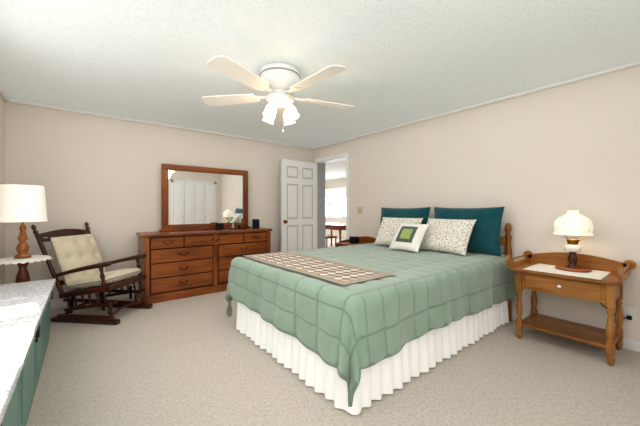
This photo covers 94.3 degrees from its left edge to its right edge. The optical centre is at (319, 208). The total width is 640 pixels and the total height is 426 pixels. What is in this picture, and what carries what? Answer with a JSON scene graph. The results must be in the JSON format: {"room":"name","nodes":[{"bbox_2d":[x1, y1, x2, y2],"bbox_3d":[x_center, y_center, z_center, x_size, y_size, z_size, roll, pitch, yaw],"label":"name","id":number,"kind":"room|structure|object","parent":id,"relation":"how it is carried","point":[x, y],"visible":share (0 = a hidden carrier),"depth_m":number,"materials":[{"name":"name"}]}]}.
{"room":"bedroom","nodes":[
{"label":"bedroom","id":0,"kind":"room"},
{"bbox_2d":[0,94,4,284],"bbox_3d":[-1.901,-0.020,1.120,0.200,2.440,5.500,0,0,-38],"label":"wall","id":1,"kind":"structure","parent":0,"point":[2,181],"depth_m":3.22,"materials":[{"name":"paint"}]},
{"bbox_2d":[0,87,10,101],"bbox_3d":[-1.871,-1.222,1.272,0.035,0.035,5.300,0,0,-39],"label":"crown molding","id":2,"kind":"structure","parent":1,"relation":"attached to","point":[2,93],"depth_m":3.18,"materials":[{"name":"white wood"}]},
{"bbox_2d":[5,101,312,300],"bbox_3d":[-1.898,-0.020,4.764,4.740,2.440,0.200,0,0,-38],"label":"wall","id":3,"kind":"structure","parent":0,"point":[100,176],"depth_m":3.93,"materials":[{"name":"paint"}]},
{"bbox_2d":[50,289,136,308],"bbox_3d":[-1.818,1.153,4.687,4.310,0.095,0.020,0,0,-39],"label":"baseboard","id":4,"kind":"structure","parent":3,"relation":"attached to","point":[56,303],"depth_m":3.73,"materials":[{"name":"white"}]},
{"bbox_2d":[11,99,312,148],"bbox_3d":[-1.821,-1.222,4.675,4.230,0.035,0.035,0,0,-39],"label":"crown molding","id":5,"kind":"structure","parent":3,"relation":"attached to","point":[12,100],"depth_m":4.14,"materials":[{"name":"white wood"}]},
{"bbox_2d":[0,0,639,180],"bbox_3d":[-0.332,-1.270,6.329,9.140,0.060,11.700,0,0,-38],"label":"ceiling","id":6,"kind":"structure","parent":0,"point":[403,61],"depth_m":2.37,"materials":[{"name":"white paint"}]},
{"bbox_2d":[202,55,354,132],"bbox_3d":[-0.318,-0.961,2.638,1.456,0.555,1.421,0,0,-38],"label":"ceiling fan","id":7,"kind":"object","parent":6,"relation":"hanging from","point":[280,84],"visible":1,"depth_m":2.53,"materials":[{"name":"white"}]},
{"bbox_2d":[26,238,639,425],"bbox_3d":[-0.332,1.230,6.329,9.140,0.060,11.700,0,0,-38],"label":"floor","id":8,"kind":"structure","parent":0,"point":[199,360],"depth_m":2.05,"materials":[{"name":"beige carpet"}]},
{"bbox_2d":[0,347,23,425],"bbox_3d":[-1.250,0.943,0.840,0.440,0.514,1.117,0,0,-38],"label":"base cabinet","id":9,"kind":"object","parent":8,"relation":"on","point":[11,362],"depth_m":1.24,"materials":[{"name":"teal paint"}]},
{"bbox_2d":[0,295,47,425],"bbox_3d":[-1.945,0.943,1.714,0.440,0.514,1.117,0,0,-38],"label":"base cabinet","id":10,"kind":"object","parent":8,"relation":"on","point":[24,322],"depth_m":1.75,"materials":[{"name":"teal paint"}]},
{"bbox_2d":[0,184,51,282],"bbox_3d":[-2.806,0.479,2.805,0.420,1.421,0.425,0,0,-38],"label":"table lamp","id":11,"kind":"object","parent":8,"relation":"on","point":[22,203],"visible":0.9,"depth_m":2.73,"materials":[{"name":"white fabric"}]},
{"bbox_2d":[0,283,51,341],"bbox_3d":[-2.467,0.943,2.370,0.440,0.514,0.559,0,0,-38],"label":"base cabinet","id":12,"kind":"object","parent":8,"relation":"on","point":[30,290],"depth_m":2.36,"materials":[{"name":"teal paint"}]},
{"bbox_2d":[31,222,152,324],"bbox_3d":[-2.536,0.682,3.392,0.949,1.037,0.665,0,0,7],"label":"rocking chair","id":13,"kind":"object","parent":8,"relation":"on","point":[82,265],"visible":1,"depth_m":3.21,"materials":[{"name":"brown wood"}]},
{"bbox_2d":[136,164,271,303],"bbox_3d":[-1.649,0.275,4.450,1.830,1.850,0.542,0,0,-38],"label":"dresser","id":14,"kind":"object","parent":8,"relation":"on","point":[201,240],"visible":0.83,"depth_m":4.33,"materials":[{"name":"brown wood"}]},
{"bbox_2d":[158,164,250,231],"bbox_3d":[-1.744,-0.166,4.650,1.380,0.969,0.080,0,0,-38],"label":"mirror","id":15,"kind":"object","parent":14,"relation":"on","point":[192,197],"depth_m":4.59,"materials":[{"name":"brown wood"}]},
{"bbox_2d":[325,217,336,247],"bbox_3d":[0.157,0.700,7.996,0.440,1.000,0.440,0,0,-38],"label":"chair","id":16,"kind":"object","parent":8,"relation":"on","point":[328,236],"visible":0.12,"depth_m":7.83,"materials":[{"name":"brown wood"}]},
{"bbox_2d":[326,222,345,245],"bbox_3d":[0.455,0.820,8.745,1.100,0.760,1.600,0,0,-38],"label":"table","id":17,"kind":"object","parent":8,"relation":"on","point":[331,226],"visible":0.33,"depth_m":8.07,"materials":[{"name":"brown wood"}]},
{"bbox_2d":[335,236,375,246],"bbox_3d":[0.588,0.820,4.678,0.486,0.760,0.580,0,0,-38],"label":"nightstand","id":18,"kind":"object","parent":8,"relation":"on","point":[354,240],"visible":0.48,"depth_m":4.74,"materials":[{"name":"brown wood"}]},
{"bbox_2d":[225,207,516,414],"bbox_3d":[0.557,0.588,3.076,2.520,1.225,1.865,0,0,-38],"label":"bed","id":19,"kind":"object","parent":8,"relation":"on","point":[397,304],"visible":1,"depth_m":2.29,"materials":[{"name":"green fabric"}]},
{"bbox_2d":[373,217,423,248],"bbox_3d":[1.009,0.295,3.856,0.600,0.420,0.158,0,-30,47],"label":"pillow","id":20,"kind":"object","parent":19,"relation":"on","point":[388,228],"depth_m":3.87,"materials":[{"name":"beige fabric"}]},
{"bbox_2d":[377,207,430,247],"bbox_3d":[1.126,0.232,4.071,0.178,0.520,0.800,13,-8,-38],"label":"pillow","id":21,"kind":"object","parent":19,"relation":"on","point":[423,213],"depth_m":3.97,"materials":[{"name":"teal fabric"}]},
{"bbox_2d":[388,222,429,252],"bbox_3d":[1.034,0.323,3.467,0.400,0.380,0.124,0,-38,51],"label":"pillow","id":22,"kind":"object","parent":19,"relation":"on","point":[409,237],"depth_m":3.40,"materials":[{"name":"white fabric"}]},
{"bbox_2d":[417,218,476,255],"bbox_3d":[1.413,0.295,3.348,0.158,0.420,0.600,35,-18,-29],"label":"pillow","id":23,"kind":"object","parent":19,"relation":"on","point":[452,236],"depth_m":3.24,"materials":[{"name":"beige fabric"}]},
{"bbox_2d":[430,207,504,256],"bbox_3d":[1.655,0.232,3.405,0.178,0.520,0.800,13,-8,-38],"label":"pillow","id":24,"kind":"object","parent":19,"relation":"on","point":[484,240],"depth_m":3.19,"materials":[{"name":"teal fabric"}]},
{"bbox_2d":[506,207,636,365],"bbox_3d":[2.178,0.592,2.627,0.573,1.216,0.812,0,0,-38],"label":"nightstand","id":25,"kind":"object","parent":8,"relation":"on","point":[572,273],"visible":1,"depth_m":2.57,"materials":[{"name":"brown wood"}]},
{"bbox_2d":[552,207,594,272],"bbox_3d":[2.256,0.262,2.650,0.284,0.555,0.284,0,0,-38],"label":"lamp","id":26,"kind":"object","parent":25,"relation":"on","point":[573,224],"depth_m":2.60,"materials":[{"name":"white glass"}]},
{"bbox_2d":[325,178,345,238],"bbox_3d":[2.109,-0.020,10.762,0.200,2.440,8.200,0,0,-39],"label":"wall","id":27,"kind":"structure","parent":0,"point":[335,183],"depth_m":12.37,"materials":[{"name":"paint"}]},
{"bbox_2d":[325,188,345,218],"bbox_3d":[0.995,-0.235,12.049,0.142,1.250,3.700,0,0,-38],"label":"window","id":28,"kind":"structure","parent":27,"relation":"in","point":[335,202],"depth_m":12.48,"materials":[{"name":"white glass"}]},
{"bbox_2d":[313,65,639,340],"bbox_3d":[1.590,-0.020,4.025,0.200,2.440,5.300,0,0,-38],"label":"wall","id":29,"kind":"structure","parent":0,"point":[537,164],"depth_m":3.07,"materials":[{"name":"paint"}]},
{"bbox_2d":[315,152,348,248],"bbox_3d":[0.281,0.102,5.660,0.222,2.195,0.980,0,0,-38],"label":"door frame","id":30,"kind":"structure","parent":29,"relation":"in","point":[321,162],"depth_m":5.94,"materials":[{"name":"white wood"}]},
{"bbox_2d":[280,159,316,251],"bbox_3d":[-0.378,0.144,5.611,0.870,2.088,0.176,0,0,-43],"label":"door","id":31,"kind":"structure","parent":30,"relation":"attached to","point":[298,205],"depth_m":5.56,"materials":[{"name":"grey wood"}]},
{"bbox_2d":[357,207,362,213],"bbox_3d":[0.673,0.020,5.007,0.012,0.116,0.116,0,0,-38],"label":"switch plate","id":32,"kind":"object","parent":29,"relation":"attached to","point":[359,210],"visible":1,"depth_m":5.00,"materials":[{"name":"beige plastic"}]},
{"bbox_2d":[313,60,639,148],"bbox_3d":[1.498,-1.222,3.951,0.035,0.035,5.300,0,0,-39],"label":"crown molding","id":33,"kind":"structure","parent":29,"relation":"attached to","point":[575,79],"depth_m":3.23,"materials":[{"name":"white wood"}]},
{"bbox_2d":[512,311,639,351],"bbox_3d":[1.824,1.153,3.559,0.014,0.095,4.220,0,0,-39],"label":"baseboard","id":34,"kind":"structure","parent":29,"relation":"attached to","point":[631,344],"depth_m":2.53,"materials":[{"name":"white wood"}]},
{"bbox_2d":[623,307,635,321],"bbox_3d":[2.634,0.900,2.529,0.028,0.116,0.072,0,0,-38],"label":"electrical outlet","id":35,"kind":"object","parent":29,"relation":"attached to","point":[630,313],"visible":1,"depth_m":2.53,"materials":[{"name":"white plastic"}]}
]}

